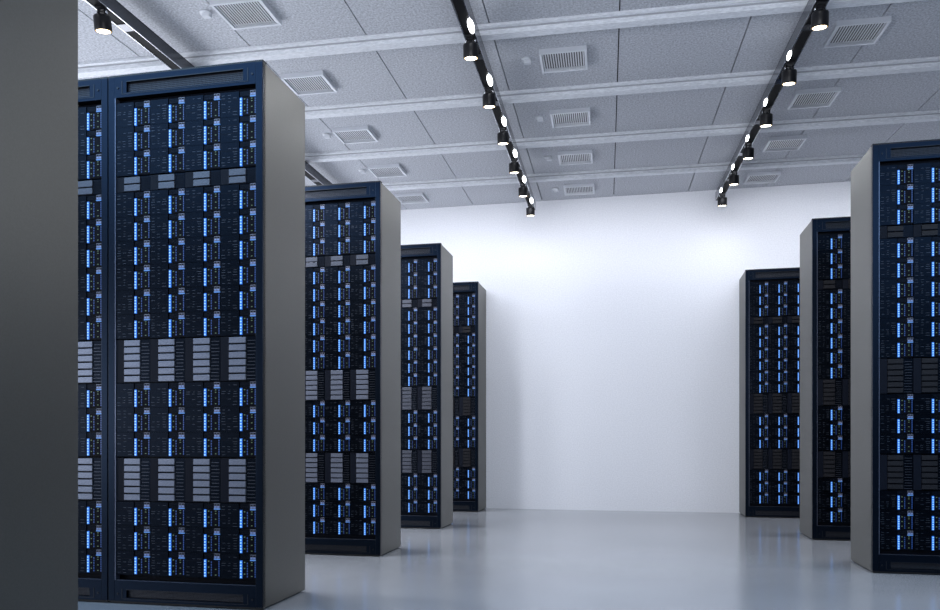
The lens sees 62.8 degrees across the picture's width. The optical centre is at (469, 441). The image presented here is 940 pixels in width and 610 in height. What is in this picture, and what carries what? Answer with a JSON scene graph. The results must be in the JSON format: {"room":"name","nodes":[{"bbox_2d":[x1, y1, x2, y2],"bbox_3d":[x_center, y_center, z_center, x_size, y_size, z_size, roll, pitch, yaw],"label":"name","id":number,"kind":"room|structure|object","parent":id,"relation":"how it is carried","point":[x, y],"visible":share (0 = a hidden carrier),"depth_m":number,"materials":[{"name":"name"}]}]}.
{"room":"server room","nodes":[
{"label":"server room","id":0,"kind":"room"},
{"bbox_2d":[78,0,939,209],"bbox_3d":[0.531,-2.245,1.970,11.342,0.084,11.572,0,2,10],"label":"ceiling","id":1,"kind":"structure","parent":0,"point":[751,43],"depth_m":4.89,"materials":[{"name":"grey"}]},
{"bbox_2d":[199,9,211,18],"bbox_3d":[-1.393,-2.244,4.055,0.060,0.032,0.060,0,0,10],"label":"ceiling sensor","id":2,"kind":"object","parent":1,"relation":"attached to","point":[206,14],"visible":1,"depth_m":4.04,"materials":[{"name":"grey plastic"}]},
{"bbox_2d":[85,0,331,184],"bbox_3d":[-1.830,-2.176,3.597,0.068,0.136,8.500,0,2,10],"label":"track","id":3,"kind":"object","parent":1,"relation":"hanging from","point":[121,17],"visible":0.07,"depth_m":4.12,"materials":[{"name":"grey metal"}]},
{"bbox_2d":[93,4,111,33],"bbox_3d":[-1.809,-2.063,3.716,0.081,0.125,0.201,0,2,10],"label":"ceiling spotlight","id":4,"kind":"object","parent":3,"relation":"attached to","point":[102,22],"visible":1,"depth_m":3.75,"materials":[{"name":"black metal"}]},
{"bbox_2d":[210,0,281,29],"bbox_3d":[-1.171,-2.245,4.037,0.276,0.029,0.260,0,2,10],"label":"ceiling vent","id":5,"kind":"object","parent":1,"relation":"in","point":[238,14],"visible":1,"depth_m":4.04,"materials":[{"name":"grey metal"}]},
{"bbox_2d":[281,70,336,95],"bbox_3d":[-1.019,-2.272,4.893,0.276,0.029,0.260,0,2,10],"label":"ceiling vent","id":6,"kind":"object","parent":1,"relation":"in","point":[312,82],"visible":1,"depth_m":4.88,"materials":[{"name":"grey metal"}]},
{"bbox_2d":[322,133,330,138],"bbox_3d":[-1.082,-2.299,5.807,0.060,0.032,0.060,0,0,10],"label":"ceiling sensor","id":7,"kind":"object","parent":1,"relation":"attached to","point":[326,135],"visible":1,"depth_m":5.79,"materials":[{"name":"grey plastic"}]},
{"bbox_2d":[332,125,377,143],"bbox_3d":[-0.860,-2.300,5.788,0.276,0.029,0.260,0,2,10],"label":"ceiling vent","id":8,"kind":"object","parent":1,"relation":"in","point":[355,134],"visible":1,"depth_m":5.78,"materials":[{"name":"grey metal"}]},
{"bbox_2d":[358,169,365,173],"bbox_3d":[-0.933,-2.325,6.649,0.060,0.031,0.060,0,2,10],"label":"ceiling sensor","id":9,"kind":"object","parent":1,"relation":"attached to","point":[362,171],"visible":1,"depth_m":6.63,"materials":[{"name":"grey plastic"}]},
{"bbox_2d":[367,163,406,177],"bbox_3d":[-0.711,-2.327,6.630,0.276,0.029,0.260,0,2,10],"label":"ceiling vent","id":10,"kind":"object","parent":1,"relation":"in","point":[382,170],"visible":1,"depth_m":6.62,"materials":[{"name":"grey metal"}]},
{"bbox_2d":[394,192,428,203],"bbox_3d":[-0.563,-2.353,7.461,0.276,0.029,0.260,0,2,10],"label":"ceiling vent","id":11,"kind":"object","parent":1,"relation":"in","point":[418,197],"visible":0.98,"depth_m":7.45,"materials":[{"name":"silver metal"}]},
{"bbox_2d":[450,0,535,209],"bbox_3d":[-0.135,-2.176,3.296,0.068,0.136,8.500,0,2,10],"label":"track","id":12,"kind":"object","parent":1,"relation":"hanging from","point":[463,11],"visible":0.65,"depth_m":4.57,"materials":[{"name":"grey metal"}]},
{"bbox_2d":[463,19,478,60],"bbox_3d":[-0.009,-2.087,4.005,0.081,0.135,0.234,0,2,10],"label":"ceiling spotlight","id":13,"kind":"object","parent":12,"relation":"attached to","point":[470,49],"visible":0.99,"depth_m":4.04,"materials":[{"name":"black metal"}]},
{"bbox_2d":[482,75,495,108],"bbox_3d":[0.104,-2.107,4.642,0.081,0.135,0.234,0,2,10],"label":"ceiling spotlight","id":14,"kind":"object","parent":12,"relation":"attached to","point":[489,99],"visible":1,"depth_m":4.68,"materials":[{"name":"black metal"}]},
{"bbox_2d":[497,117,508,144],"bbox_3d":[0.218,-2.127,5.279,0.081,0.135,0.234,0,2,10],"label":"ceiling spotlight","id":15,"kind":"object","parent":12,"relation":"attached to","point":[502,137],"visible":1,"depth_m":5.32,"materials":[{"name":"black metal"}]},
{"bbox_2d":[509,150,518,173],"bbox_3d":[0.331,-2.147,5.917,0.081,0.135,0.234,0,2,10],"label":"ceiling spotlight","id":16,"kind":"object","parent":12,"relation":"attached to","point":[513,167],"visible":1,"depth_m":5.96,"materials":[{"name":"black metal"}]},
{"bbox_2d":[518,176,527,196],"bbox_3d":[0.444,-2.167,6.554,0.081,0.135,0.234,0,2,10],"label":"ceiling spotlight","id":17,"kind":"object","parent":12,"relation":"attached to","point":[522,191],"visible":1,"depth_m":6.59,"materials":[{"name":"black metal"}]},
{"bbox_2d":[526,198,534,215],"bbox_3d":[0.557,-2.187,7.191,0.081,0.135,0.234,0,2,10],"label":"ceiling spotlight","id":18,"kind":"object","parent":12,"relation":"attached to","point":[530,211],"visible":0.99,"depth_m":7.23,"materials":[{"name":"black metal"}]},
{"bbox_2d":[78,0,922,77],"bbox_3d":[0.978,-2.249,4.082,11.000,0.053,0.094,0,2,10],"label":"ceiling beam","id":19,"kind":"structure","parent":1,"relation":"attached to","point":[731,8],"depth_m":4.22,"materials":[{"name":"paint"}]},
{"bbox_2d":[521,57,530,64],"bbox_3d":[0.336,-2.270,4.607,0.060,0.031,0.060,0,2,10],"label":"ceiling sensor","id":20,"kind":"object","parent":1,"relation":"attached to","point":[526,60],"visible":1,"depth_m":4.59,"materials":[{"name":"grey plastic"}]},
{"bbox_2d":[535,115,543,121],"bbox_3d":[0.494,-2.298,5.497,0.060,0.031,0.060,0,2,10],"label":"ceiling sensor","id":21,"kind":"object","parent":1,"relation":"attached to","point":[539,118],"visible":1,"depth_m":5.48,"materials":[{"name":"grey plastic"}]},
{"bbox_2d":[545,156,551,160],"bbox_3d":[0.643,-2.324,6.338,0.060,0.032,0.060,0,0,10],"label":"ceiling sensor","id":22,"kind":"object","parent":1,"relation":"attached to","point":[549,158],"visible":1,"depth_m":6.32,"materials":[{"name":"grey plastic"}]},
{"bbox_2d":[539,45,587,73],"bbox_3d":[0.558,-2.271,4.587,0.276,0.029,0.260,0,2,10],"label":"ceiling vent","id":23,"kind":"object","parent":1,"relation":"in","point":[571,58],"visible":1,"depth_m":4.58,"materials":[{"name":"grey metal"}]},
{"bbox_2d":[550,107,590,127],"bbox_3d":[0.716,-2.299,5.478,0.276,0.029,0.260,0,2,10],"label":"ceiling vent","id":24,"kind":"object","parent":1,"relation":"in","point":[572,117],"visible":1,"depth_m":5.47,"materials":[{"name":"grey metal"}]},
{"bbox_2d":[558,149,592,164],"bbox_3d":[0.865,-2.326,6.319,0.276,0.029,0.260,0,2,10],"label":"ceiling vent","id":25,"kind":"object","parent":1,"relation":"in","point":[578,156],"visible":1,"depth_m":6.32,"materials":[{"name":"grey metal"}]},
{"bbox_2d":[564,183,593,195],"bbox_3d":[1.022,-2.353,7.200,0.276,0.029,0.260,0,2,10],"label":"ceiling vent","id":26,"kind":"object","parent":1,"relation":"in","point":[585,188],"visible":1,"depth_m":7.20,"materials":[{"name":"grey metal"}]},
{"bbox_2d":[305,56,939,118],"bbox_3d":[1.131,-2.276,4.945,11.000,0.054,0.094,0,2,10],"label":"ceiling beam","id":27,"kind":"structure","parent":1,"relation":"attached to","point":[927,63],"depth_m":4.95,"materials":[{"name":"paint"}]},
{"bbox_2d":[305,110,939,162],"bbox_3d":[1.284,-2.303,5.808,11.000,0.054,0.094,0,2,10],"label":"ceiling beam","id":28,"kind":"structure","parent":1,"relation":"attached to","point":[930,115],"depth_m":5.80,"materials":[{"name":"paint"}]},
{"bbox_2d":[382,154,864,190],"bbox_3d":[1.438,-2.330,6.672,11.000,0.054,0.094,0,2,10],"label":"ceiling beam","id":29,"kind":"structure","parent":1,"relation":"attached to","point":[855,158],"depth_m":6.67,"materials":[{"name":"paint"}]},
{"bbox_2d":[743,171,781,184],"bbox_3d":[2.608,-2.352,6.878,0.276,0.029,0.260,0,2,10],"label":"ceiling vent","id":30,"kind":"object","parent":1,"relation":"in","point":[769,176],"visible":1,"depth_m":6.87,"materials":[{"name":"grey metal"}]},
{"bbox_2d":[715,0,829,200],"bbox_3d":[1.576,-2.176,2.992,0.069,0.136,8.500,0,2,10],"label":"track","id":31,"kind":"object","parent":1,"relation":"hanging from","point":[802,32],"visible":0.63,"depth_m":4.74,"materials":[{"name":"grey metal"}]},
{"bbox_2d":[718,188,726,205],"bbox_3d":[2.269,-2.185,6.897,0.081,0.130,0.214,0,2,10],"label":"ceiling spotlight","id":32,"kind":"object","parent":31,"relation":"attached to","point":[722,201],"visible":1,"depth_m":6.93,"materials":[{"name":"black metal"}]},
{"bbox_2d":[729,165,738,184],"bbox_3d":[2.156,-2.165,6.260,0.081,0.130,0.214,0,2,10],"label":"ceiling spotlight","id":33,"kind":"object","parent":31,"relation":"attached to","point":[733,179],"visible":1,"depth_m":6.29,"materials":[{"name":"black metal"}]},
{"bbox_2d":[742,135,753,159],"bbox_3d":[2.043,-2.145,5.623,0.081,0.130,0.214,0,2,10],"label":"ceiling spotlight","id":34,"kind":"object","parent":31,"relation":"attached to","point":[747,153],"visible":1,"depth_m":5.66,"materials":[{"name":"black metal"}]},
{"bbox_2d":[759,99,772,126],"bbox_3d":[1.930,-2.125,4.986,0.081,0.130,0.214,0,2,10],"label":"ceiling spotlight","id":35,"kind":"object","parent":31,"relation":"attached to","point":[766,120],"visible":1,"depth_m":5.02,"materials":[{"name":"black metal"}]},
{"bbox_2d":[781,51,796,85],"bbox_3d":[1.817,-2.105,4.348,0.081,0.130,0.214,0,2,10],"label":"ceiling spotlight","id":36,"kind":"object","parent":31,"relation":"attached to","point":[789,76],"visible":1,"depth_m":4.38,"materials":[{"name":"black metal"}]},
{"bbox_2d":[811,1,828,30],"bbox_3d":[1.703,-2.085,3.711,0.081,0.130,0.214,0,2,10],"label":"ceiling spotlight","id":37,"kind":"object","parent":31,"relation":"attached to","point":[819,18],"visible":1,"depth_m":3.75,"materials":[{"name":"black metal"}]},
{"bbox_2d":[762,135,806,151],"bbox_3d":[2.456,-2.325,6.022,0.276,0.030,0.260,0,2,10],"label":"ceiling vent","id":38,"kind":"object","parent":1,"relation":"in","point":[782,143],"visible":1,"depth_m":6.02,"materials":[{"name":"grey metal"}]},
{"bbox_2d":[787,87,840,109],"bbox_3d":[2.304,-2.298,5.166,0.276,0.029,0.260,0,2,10],"label":"ceiling vent","id":39,"kind":"object","parent":1,"relation":"in","point":[817,97],"visible":1,"depth_m":5.15,"materials":[{"name":"grey metal"}]},
{"bbox_2d":[823,16,891,47],"bbox_3d":[2.147,-2.271,4.282,0.276,0.029,0.260,0,2,10],"label":"ceiling vent","id":40,"kind":"object","parent":1,"relation":"in","point":[863,31],"visible":1,"depth_m":4.27,"materials":[{"name":"grey metal"}]},
{"bbox_2d":[78,508,939,609],"bbox_3d":[0.441,0.707,2.085,10.400,0.060,11.262,0,0,12],"label":"floor","id":41,"kind":"structure","parent":0,"point":[487,558],"depth_m":3.97,"materials":[{"name":"concrete"}]},
{"bbox_2d":[0,0,77,609],"bbox_3d":[-1.427,-0.423,1.922,0.698,2.200,0.410,0,0,12],"label":"rack","id":42,"kind":"object","parent":41,"relation":"on","point":[39,38],"visible":1,"depth_m":1.91,"materials":[{"name":"grey metal"}]},
{"bbox_2d":[78,77,109,601],"bbox_3d":[-1.813,-0.423,3.486,0.698,2.200,0.410,0,0,12],"label":"rack","id":43,"kind":"object","parent":41,"relation":"on","point":[93,93],"visible":0.23,"depth_m":3.24,"materials":[{"name":"grey metal"}]},
{"bbox_2d":[78,588,89,594],"bbox_3d":[-1.852,0.635,3.304,0.528,0.032,0.009,0,0,12],"label":"grille","id":44,"kind":"object","parent":43,"relation":"attached to","point":[81,591],"depth_m":3.25,"materials":[{"name":"black metal"}]},
{"bbox_2d":[78,88,89,97],"bbox_3d":[-1.852,-1.469,3.304,0.528,0.044,0.009,0,0,12],"label":"grille","id":45,"kind":"object","parent":43,"relation":"attached to","point":[82,92],"depth_m":3.25,"materials":[{"name":"black metal"}]},
{"bbox_2d":[109,59,304,609],"bbox_3d":[-1.127,-0.423,3.340,0.698,2.200,0.410,0,0,12],"label":"rack","id":46,"kind":"object","parent":41,"relation":"on","point":[207,163],"visible":1,"depth_m":3.16,"materials":[{"name":"black metal"}]},
{"bbox_2d":[128,590,242,602],"bbox_3d":[-1.165,0.635,3.158,0.528,0.032,0.009,0,0,12],"label":"grille","id":47,"kind":"object","parent":46,"relation":"attached to","point":[134,596],"depth_m":3.15,"materials":[{"name":"black metal"}]},
{"bbox_2d":[128,71,242,91],"bbox_3d":[-1.165,-1.469,3.158,0.528,0.044,0.009,0,0,12],"label":"grille","id":48,"kind":"object","parent":46,"relation":"attached to","point":[178,81],"depth_m":3.15,"materials":[{"name":"black metal"}]},
{"bbox_2d":[305,181,400,555],"bbox_3d":[-0.824,-0.423,4.769,0.698,2.200,0.410,0,0,12],"label":"rack","id":49,"kind":"object","parent":41,"relation":"on","point":[353,230],"visible":0.76,"depth_m":4.56,"materials":[{"name":"grey metal"}]},
{"bbox_2d":[305,545,365,551],"bbox_3d":[-0.863,0.635,4.587,0.528,0.032,0.009,0,0,12],"label":"grille","id":50,"kind":"object","parent":49,"relation":"attached to","point":[308,548],"depth_m":4.57,"materials":[{"name":"black metal"}]},
{"bbox_2d":[305,188,365,198],"bbox_3d":[-0.863,-1.469,4.587,0.528,0.044,0.009,0,0,12],"label":"grille","id":51,"kind":"object","parent":49,"relation":"attached to","point":[310,193],"depth_m":4.56,"materials":[{"name":"black metal"}]},
{"bbox_2d":[401,243,452,528],"bbox_3d":[-0.524,-0.423,6.186,0.698,2.200,0.410,0,0,12],"label":"rack","id":52,"kind":"object","parent":41,"relation":"on","point":[426,269],"visible":0.42,"depth_m":5.96,"materials":[{"name":"grey metal"}]},
{"bbox_2d":[401,521,429,524],"bbox_3d":[-0.563,0.635,6.003,0.528,0.032,0.009,0,0,12],"label":"grille","id":53,"kind":"object","parent":52,"relation":"attached to","point":[402,522],"depth_m":5.97,"materials":[{"name":"black metal"}]},
{"bbox_2d":[401,248,429,254],"bbox_3d":[-0.563,-1.469,6.003,0.528,0.044,0.009,0,0,12],"label":"grille","id":54,"kind":"object","parent":52,"relation":"attached to","point":[404,251],"depth_m":5.97,"materials":[{"name":"black metal"}]},
{"bbox_2d":[453,281,485,511],"bbox_3d":[-0.222,-0.423,7.612,0.698,2.200,0.410,0,0,12],"label":"rack","id":55,"kind":"object","parent":41,"relation":"on","point":[469,298],"visible":0.48,"depth_m":7.38,"materials":[{"name":"grey metal"}]},
{"bbox_2d":[453,506,468,508],"bbox_3d":[-0.261,0.635,7.430,0.528,0.032,0.009,0,0,12],"label":"grille","id":56,"kind":"object","parent":55,"relation":"attached to","point":[454,507],"depth_m":7.39,"materials":[{"name":"black metal"}]},
{"bbox_2d":[453,285,468,289],"bbox_3d":[-0.261,-1.469,7.430,0.528,0.044,0.009,0,0,12],"label":"grille","id":57,"kind":"object","parent":55,"relation":"attached to","point":[455,287],"depth_m":7.39,"materials":[{"name":"black metal"}]},
{"bbox_2d":[739,267,799,517],"bbox_3d":[2.830,-0.423,6.966,0.698,2.200,0.410,0,0,12],"label":"rack","id":58,"kind":"object","parent":41,"relation":"on","point":[769,299],"visible":0.65,"depth_m":6.80,"materials":[{"name":"grey metal"}]},
{"bbox_2d":[756,511,799,514],"bbox_3d":[2.791,0.635,6.784,0.528,0.032,0.009,0,0,12],"label":"grille","id":59,"kind":"object","parent":58,"relation":"attached to","point":[757,512],"depth_m":6.80,"materials":[{"name":"black metal"}]},
{"bbox_2d":[756,271,799,277],"bbox_3d":[2.791,-1.469,6.784,0.528,0.044,0.009,0,0,12],"label":"grille","id":60,"kind":"object","parent":58,"relation":"attached to","point":[759,274],"depth_m":6.79,"materials":[{"name":"black metal"}]},
{"bbox_2d":[800,216,850,540],"bbox_3d":[2.725,-0.423,5.393,0.698,2.200,0.410,0,0,12],"label":"rack","id":61,"kind":"object","parent":41,"relation":"on","point":[825,243],"visible":0.3,"depth_m":5.26,"materials":[{"name":"grey metal"}]},
{"bbox_2d":[826,532,850,536],"bbox_3d":[2.686,0.635,5.211,0.528,0.032,0.009,0,0,12],"label":"grille","id":62,"kind":"object","parent":61,"relation":"attached to","point":[828,534],"depth_m":5.25,"materials":[{"name":"black metal"}]},
{"bbox_2d":[826,221,850,228],"bbox_3d":[2.686,-1.469,5.211,0.528,0.044,0.009,0,0,12],"label":"grille","id":63,"kind":"object","parent":61,"relation":"attached to","point":[829,224],"depth_m":5.24,"materials":[{"name":"black metal"}]},
{"bbox_2d":[851,139,939,574],"bbox_3d":[2.444,-0.423,4.069,0.698,2.200,0.410,0,0,12],"label":"rack","id":64,"kind":"object","parent":41,"relation":"on","point":[895,186],"visible":1,"depth_m":3.92,"materials":[{"name":"grey metal"}]},
{"bbox_2d":[891,563,939,569],"bbox_3d":[2.406,0.635,3.886,0.528,0.032,0.009,0,0,12],"label":"grille","id":65,"kind":"object","parent":64,"relation":"attached to","point":[894,566],"depth_m":3.91,"materials":[{"name":"black metal"}]},
{"bbox_2d":[891,146,939,156],"bbox_3d":[2.406,-1.469,3.886,0.528,0.044,0.009,0,0,12],"label":"grille","id":66,"kind":"object","parent":64,"relation":"attached to","point":[896,151],"depth_m":3.91,"materials":[{"name":"black metal"}]},
{"bbox_2d":[401,181,850,512],"bbox_3d":[1.589,-1.123,7.506,10.400,3.600,0.120,0,0,12],"label":"wall","id":67,"kind":"structure","parent":0,"point":[612,323],"depth_m":7.48,"materials":[{"name":"white paint"}]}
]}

